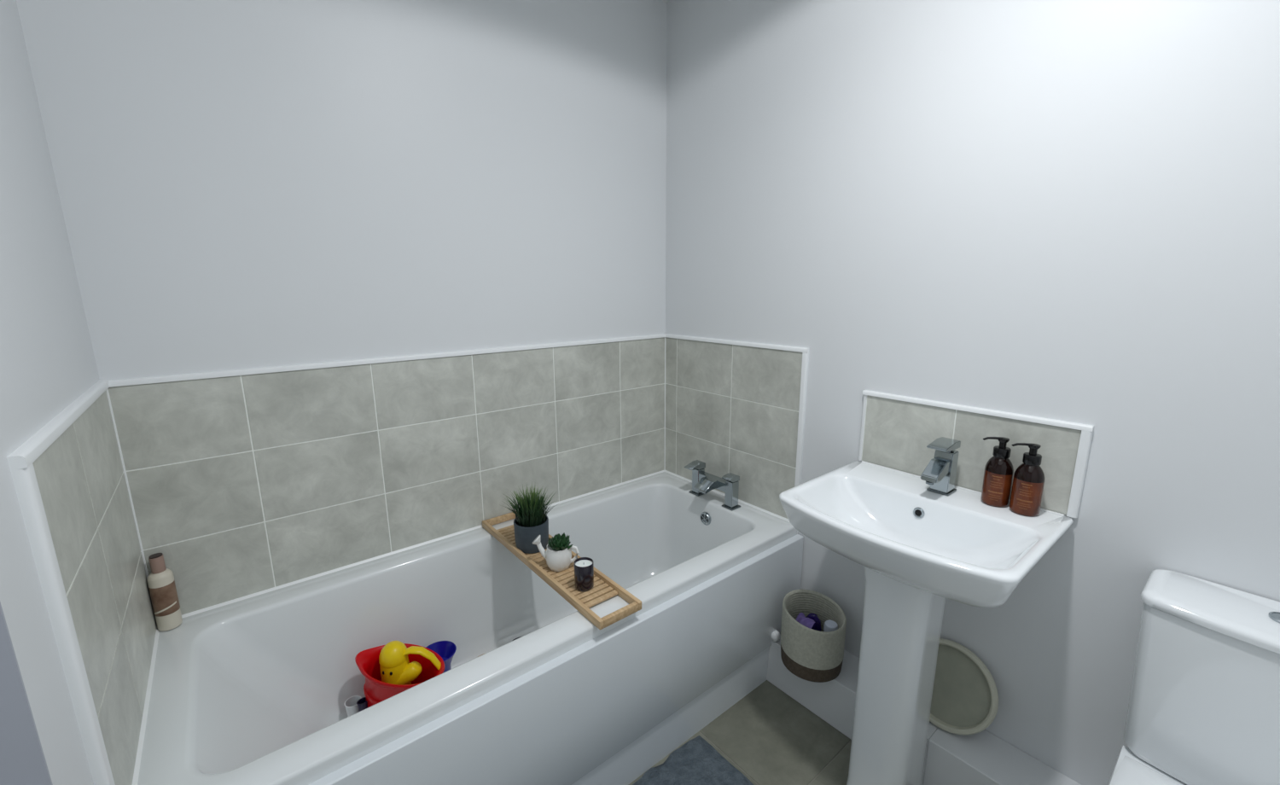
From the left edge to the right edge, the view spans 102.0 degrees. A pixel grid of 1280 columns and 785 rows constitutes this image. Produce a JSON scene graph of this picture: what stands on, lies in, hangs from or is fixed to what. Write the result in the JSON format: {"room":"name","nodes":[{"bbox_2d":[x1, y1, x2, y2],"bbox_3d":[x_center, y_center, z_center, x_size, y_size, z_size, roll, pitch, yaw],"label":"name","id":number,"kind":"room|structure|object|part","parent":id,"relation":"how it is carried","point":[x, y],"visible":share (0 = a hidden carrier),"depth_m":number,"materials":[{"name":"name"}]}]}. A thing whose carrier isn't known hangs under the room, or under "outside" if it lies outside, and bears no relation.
{"room":"bathroom","nodes":[
{"label":"bathroom","id":0,"kind":"room"},
{"bbox_2d":[0,602,52,784],"bbox_3d":[-0.918,0.097,0.334,0.600,2.400,0.004,-10,15,-38],"label":"wall","id":1,"kind":"structure","parent":0,"point":[22,759],"depth_m":0.57,"materials":[{"name":"grey paint"}]},
{"bbox_2d":[0,0,157,784],"bbox_3d":[-1.175,0.032,0.655,0.614,2.400,0.830,-10,15,-38],"label":"wall","id":2,"kind":"structure","parent":0,"point":[75,598],"depth_m":0.81,"materials":[{"name":"white paint"}]},
{"bbox_3d":[-0.982,0.346,0.966,0.014,0.657,0.698,-10,15,-38],"label":"edge trim","id":3,"kind":"part","parent":2,"relation":"part of","materials":[{"name":"white plastic"}]},
{"bbox_2d":[15,0,667,615],"bbox_3d":[-0.578,-0.190,1.710,1.900,2.400,0.112,-10,15,-38],"label":"wall","id":4,"kind":"structure","parent":0,"point":[356,278],"depth_m":1.45,"materials":[{"name":"white paint"}]},
{"bbox_3d":[-0.546,-0.131,1.683,1.700,0.014,0.012,-10,15,-38],"label":"edge trim","id":5,"kind":"part","parent":4,"relation":"part of","materials":[{"name":"white plastic"}]},
{"bbox_2d":[513,516,548,553],"bbox_3d":[-0.339,0.441,1.626,0.107,0.089,0.107,-10,15,-38],"label":"pot","id":6,"kind":"object","parent":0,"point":[526,532],"depth_m":1.58,"materials":[{"name":"grey ceramic"}]},
{"bbox_2d":[628,680,851,784],"bbox_3d":[-0.003,1.249,0.809,2.500,0.060,2.650,-10,15,-38],"label":"floor","id":7,"kind":"structure","parent":0,"point":[769,736],"depth_m":1.57,"materials":[{"name":"grey tile"}]},
{"bbox_2d":[131,470,803,784],"bbox_3d":[-0.317,0.779,1.590,1.700,0.547,0.722,-10,15,-38],"label":"bathtub","id":8,"kind":"object","parent":7,"relation":"on","point":[254,689],"visible":0.92,"depth_m":1.39,"materials":[{"name":"white plastic"}]},
{"bbox_2d":[147,552,182,631],"bbox_3d":[-1.157,0.482,1.259,0.046,0.191,0.047,-10,15,-38],"label":"lotion bottle","id":9,"kind":"object","parent":8,"relation":"on","point":[163,592],"visible":1,"depth_m":1.25,"materials":[{"name":"beige plastic"}]},
{"bbox_2d":[344,695,361,716],"bbox_3d":[-0.790,0.890,1.437,0.042,0.081,0.042,-10,15,-38],"label":"cup","id":10,"kind":"object","parent":8,"relation":"in","point":[351,705],"visible":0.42,"depth_m":1.43,"materials":[{"name":"white plastic"}]},
{"bbox_2d":[356,697,367,711],"bbox_3d":[-0.751,0.887,1.416,0.029,0.104,0.025,-10,15,-38],"label":"boat","id":11,"kind":"object","parent":8,"relation":"in","point":[362,704],"visible":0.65,"depth_m":1.40,"materials":[{"name":"blue plastic"}]},
{"bbox_2d":[354,643,445,707],"bbox_3d":[-0.658,0.823,1.441,0.234,0.220,0.156,-1,12,-4],"label":"bucket","id":12,"kind":"object","parent":8,"relation":"in","point":[375,691],"visible":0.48,"depth_m":1.43,"materials":[{"name":"red plastic"}]},
{"bbox_2d":[378,640,441,684],"bbox_3d":[-0.637,0.794,1.458,0.161,0.220,0.076,-4,12,-16],"label":"watering can","id":13,"kind":"object","parent":12,"relation":"in","point":[396,668],"visible":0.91,"depth_m":1.42,"materials":[{"name":"yellow plastic"}]},
{"bbox_3d":[-0.680,0.713,1.429,0.073,0.048,0.073,-10,15,-38],"label":"dome lid","id":14,"kind":"part","parent":13,"relation":"part of","materials":[{"name":"yellow plastic"}]},
{"bbox_3d":[-0.605,0.740,1.443,0.101,0.075,0.027,-2,12,-9],"label":"handle","id":15,"kind":"part","parent":13,"relation":"part of","materials":[{"name":"yellow plastic"}]},
{"bbox_2d":[425,640,456,673],"bbox_3d":[-0.613,0.846,1.590,0.103,0.116,0.103,-10,15,-38],"label":"cup","id":16,"kind":"object","parent":8,"relation":"in","point":[445,649],"visible":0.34,"depth_m":1.61,"materials":[{"name":"blue plastic"}]},
{"bbox_3d":[-0.101,0.782,1.317,1.694,0.358,0.032,-10,15,-38],"label":"panel","id":17,"kind":"part","parent":8,"relation":"part of","materials":[{"name":"white plastic"}]},
{"bbox_2d":[482,512,641,629],"bbox_3d":[-0.271,0.500,1.562,0.132,0.023,0.714,-10,15,-38],"label":"tray","id":18,"kind":"object","parent":8,"relation":"on","point":[562,582],"visible":0.63,"depth_m":1.42,"materials":[{"name":"brown wood"}]},
{"bbox_3d":[-0.491,0.447,1.828,0.108,0.022,0.014,-10,15,-38],"label":"rail","id":19,"kind":"part","parent":18,"relation":"part of","materials":[{"name":"brown wood"}]},
{"bbox_2d":[499,482,558,553],"bbox_3d":[-0.339,0.385,1.615,0.175,0.203,0.177,4,12,19],"label":"potted grass","id":20,"kind":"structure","parent":18,"relation":"on","point":[531,521],"depth_m":1.59,"materials":[{"name":"green plant"}]},
{"bbox_2d":[532,532,579,571],"bbox_3d":[-0.243,0.458,1.509,0.130,0.102,0.077,6,13,27],"label":"planter","id":21,"kind":"object","parent":18,"relation":"on","point":[557,555],"visible":1,"depth_m":1.48,"materials":[{"name":"white ceramic"}]},
{"bbox_3d":[-0.287,0.452,1.509,0.052,0.079,0.029,1,12,6],"label":"can spout","id":22,"kind":"part","parent":21,"relation":"part of","materials":[{"name":"white ceramic"}]},
{"bbox_3d":[-0.192,0.469,1.503,0.034,0.057,0.010,1,12,6],"label":"can handle","id":23,"kind":"part","parent":21,"relation":"part of","materials":[{"name":"white ceramic"}]},
{"bbox_3d":[-0.224,0.492,1.599,0.012,0.023,0.714,-10,15,-38],"label":"rail","id":24,"kind":"part","parent":18,"relation":"part of","materials":[{"name":"brown wood"}]},
{"bbox_2d":[573,557,593,591],"bbox_3d":[-0.152,0.493,1.406,0.053,0.074,0.053,-10,15,-38],"label":"candle","id":25,"kind":"object","parent":18,"relation":"on","point":[584,567],"visible":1,"depth_m":1.39,"materials":[{"name":"black glass"}]},
{"bbox_3d":[-0.050,0.555,1.296,0.108,0.022,0.014,-10,15,-38],"label":"rail","id":26,"kind":"part","parent":18,"relation":"part of","materials":[{"name":"brown wood"}]},
{"bbox_2d":[701,514,708,523],"bbox_3d":[0.251,0.487,1.996,0.008,0.041,0.037,-10,15,-38],"label":"grille","id":27,"kind":"object","parent":8,"relation":"attached to","point":[704,517],"depth_m":1.99,"materials":[{"name":"silver metal"}]},
{"bbox_2d":[684,459,740,510],"bbox_3d":[0.266,0.355,1.981,0.108,0.132,0.226,-10,15,-38],"label":"mixer tap","id":28,"kind":"object","parent":8,"relation":"on","point":[703,482],"visible":1,"depth_m":1.95,"materials":[{"name":"silver metal"}]},
{"bbox_3d":[0.217,0.289,2.042,0.084,0.026,0.038,-10,15,-38],"label":"lever","id":29,"kind":"part","parent":28,"relation":"part of","materials":[{"name":"silver metal"}]},
{"bbox_3d":[0.233,0.399,2.078,0.052,0.006,0.052,-10,15,-38],"label":"plate","id":30,"kind":"part","parent":28,"relation":"part of","materials":[{"name":"silver metal"}]},
{"bbox_3d":[0.250,0.350,1.968,0.069,0.038,0.060,-10,15,-38],"label":"spout","id":31,"kind":"part","parent":28,"relation":"part of","materials":[{"name":"silver metal"}]},
{"bbox_3d":[0.337,0.316,1.918,0.058,0.022,0.038,-10,15,-38],"label":"lever","id":32,"kind":"part","parent":28,"relation":"part of","materials":[{"name":"silver metal"}]},
{"bbox_3d":[0.343,0.426,1.945,0.052,0.006,0.052,-10,15,-38],"label":"plate","id":33,"kind":"part","parent":28,"relation":"part of","materials":[{"name":"silver metal"}]},
{"bbox_2d":[632,735,753,784],"bbox_3d":[0.027,1.132,1.195,0.754,0.012,0.454,-10,15,-38],"label":"bath mat","id":34,"kind":"object","parent":7,"relation":"on","point":[696,762],"visible":1,"depth_m":1.47,"materials":[{"name":"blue fabric"}]},
{"bbox_2d":[779,460,1073,784],"bbox_3d":[0.663,0.681,1.340,0.456,0.830,0.529,-10,15,-38],"label":"basin","id":35,"kind":"object","parent":7,"relation":"on","point":[917,548],"visible":0.99,"depth_m":1.25,"materials":[{"name":"white ceramic"}]},
{"bbox_3d":[0.662,0.356,1.272,0.456,0.158,0.529,-10,15,-38],"label":"bowl","id":36,"kind":"part","parent":35,"relation":"part of","materials":[{"name":"white ceramic"}]},
{"bbox_2d":[920,436,960,495],"bbox_3d":[0.762,0.193,1.321,0.122,0.138,0.052,-10,15,-38],"label":"mixer tap","id":37,"kind":"object","parent":35,"relation":"on","point":[940,472],"visible":1,"depth_m":1.31,"materials":[{"name":"silver metal"}]},
{"bbox_3d":[0.745,0.197,1.307,0.078,0.045,0.038,-10,15,-38],"label":"spout","id":38,"kind":"part","parent":37,"relation":"part of","materials":[{"name":"silver metal"}]},
{"bbox_3d":[0.788,0.254,1.354,0.056,0.006,0.052,-10,15,-38],"label":"plate","id":39,"kind":"part","parent":37,"relation":"part of","materials":[{"name":"silver metal"}]},
{"bbox_3d":[0.771,0.134,1.316,0.090,0.020,0.046,-10,15,-38],"label":"lever","id":40,"kind":"part","parent":37,"relation":"part of","materials":[{"name":"silver metal"}]},
{"bbox_2d":[980,436,1013,507],"bbox_3d":[0.862,0.189,1.259,0.080,0.170,0.058,-1,12,-4],"label":"soap dispenser","id":41,"kind":"object","parent":35,"relation":"on","point":[998,473],"visible":1,"depth_m":1.24,"materials":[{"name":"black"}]},
{"bbox_2d":[1009,442,1045,516],"bbox_3d":[0.901,0.199,1.214,0.074,0.170,0.058,6,13,29],"label":"soap dispenser","id":42,"kind":"object","parent":35,"relation":"on","point":[1028,480],"visible":1,"depth_m":1.19,"materials":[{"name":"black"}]},
{"bbox_2d":[1106,569,1279,784],"bbox_3d":[0.968,0.814,0.831,0.643,0.773,0.394,-10,15,-38],"label":"toilet","id":43,"kind":"object","parent":7,"relation":"on","point":[1204,703],"visible":1,"depth_m":0.96,"materials":[{"name":"white ceramic"}]},
{"bbox_3d":[0.889,0.769,0.756,0.439,0.026,0.362,-10,15,-38],"label":"seat lid","id":44,"kind":"part","parent":43,"relation":"part of","materials":[{"name":"white ceramic"}]},
{"bbox_3d":[1.148,0.420,0.900,0.175,0.023,0.394,-10,15,-38],"label":"cistern lid","id":45,"kind":"part","parent":43,"relation":"part of","materials":[{"name":"white ceramic"}]},
{"bbox_2d":[665,0,1279,784],"bbox_3d":[0.947,-0.106,1.258,0.113,2.400,2.550,-10,15,-38],"label":"wall","id":46,"kind":"structure","parent":0,"point":[894,228],"depth_m":1.25,"materials":[{"name":"white paint"}]},
{"bbox_3d":[0.326,0.123,2.008,0.012,0.654,0.696,-10,15,-38],"label":"edge trim","id":47,"kind":"part","parent":46,"relation":"part of","materials":[{"name":"white plastic"}]},
{"bbox_2d":[766,639,1081,784],"bbox_3d":[1.051,1.051,1.183,0.152,0.165,1.748,-10,15,-38],"label":"trim","id":48,"kind":"structure","parent":46,"relation":"attached to","point":[982,758],"depth_m":1.38,"materials":[{"name":"white paint"}]},
{"bbox_2d":[771,630,780,641],"bbox_3d":[0.459,0.831,1.768,0.027,0.033,0.033,-10,15,-38],"label":"cap","id":49,"kind":"object","parent":48,"relation":"on","point":[776,636],"visible":0.96,"depth_m":1.76,"materials":[{"name":"white plastic"}]},
{"bbox_2d":[780,589,846,682],"bbox_3d":[0.548,0.768,1.647,0.192,0.204,0.192,-10,15,-38],"label":"rope basket","id":50,"kind":"object","parent":48,"relation":"on","point":[810,654],"visible":0.94,"depth_m":1.59,"materials":[{"name":"beige fabric"}]},
{"bbox_2d":[795,612,818,628],"bbox_3d":[0.521,0.784,1.647,0.058,0.154,0.068,-10,15,-38],"label":"pouch","id":51,"kind":"object","parent":50,"relation":"in","point":[807,622],"visible":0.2,"depth_m":1.63,"materials":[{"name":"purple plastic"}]},
{"bbox_2d":[805,613,821,631],"bbox_3d":[0.563,0.784,1.693,0.058,0.137,0.042,8,14,34],"label":"bottle","id":52,"kind":"object","parent":50,"relation":"in","point":[816,626],"visible":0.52,"depth_m":1.67,"materials":[{"name":"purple plastic"}]},
{"bbox_2d":[823,620,837,631],"bbox_3d":[0.593,0.790,1.629,0.056,0.154,0.061,0,12,0],"label":"shampoo bottle","id":53,"kind":"object","parent":50,"relation":"in","point":[829,625],"visible":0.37,"depth_m":1.60,"materials":[{"name":"white plastic"}]},
{"bbox_2d":[929,638,998,735],"bbox_3d":[0.844,0.802,1.421,0.089,0.224,0.232,-10,15,-38],"label":"round tray","id":54,"kind":"object","parent":48,"relation":"on","point":[965,697],"visible":0.69,"depth_m":1.40,"materials":[{"name":"beige plastic"}]},
{"bbox_3d":[0.836,0.140,1.369,0.013,0.218,0.529,-10,15,-38],"label":"splashback trim","id":55,"kind":"part","parent":46,"relation":"part of","materials":[{"name":"white plastic"}]}
]}

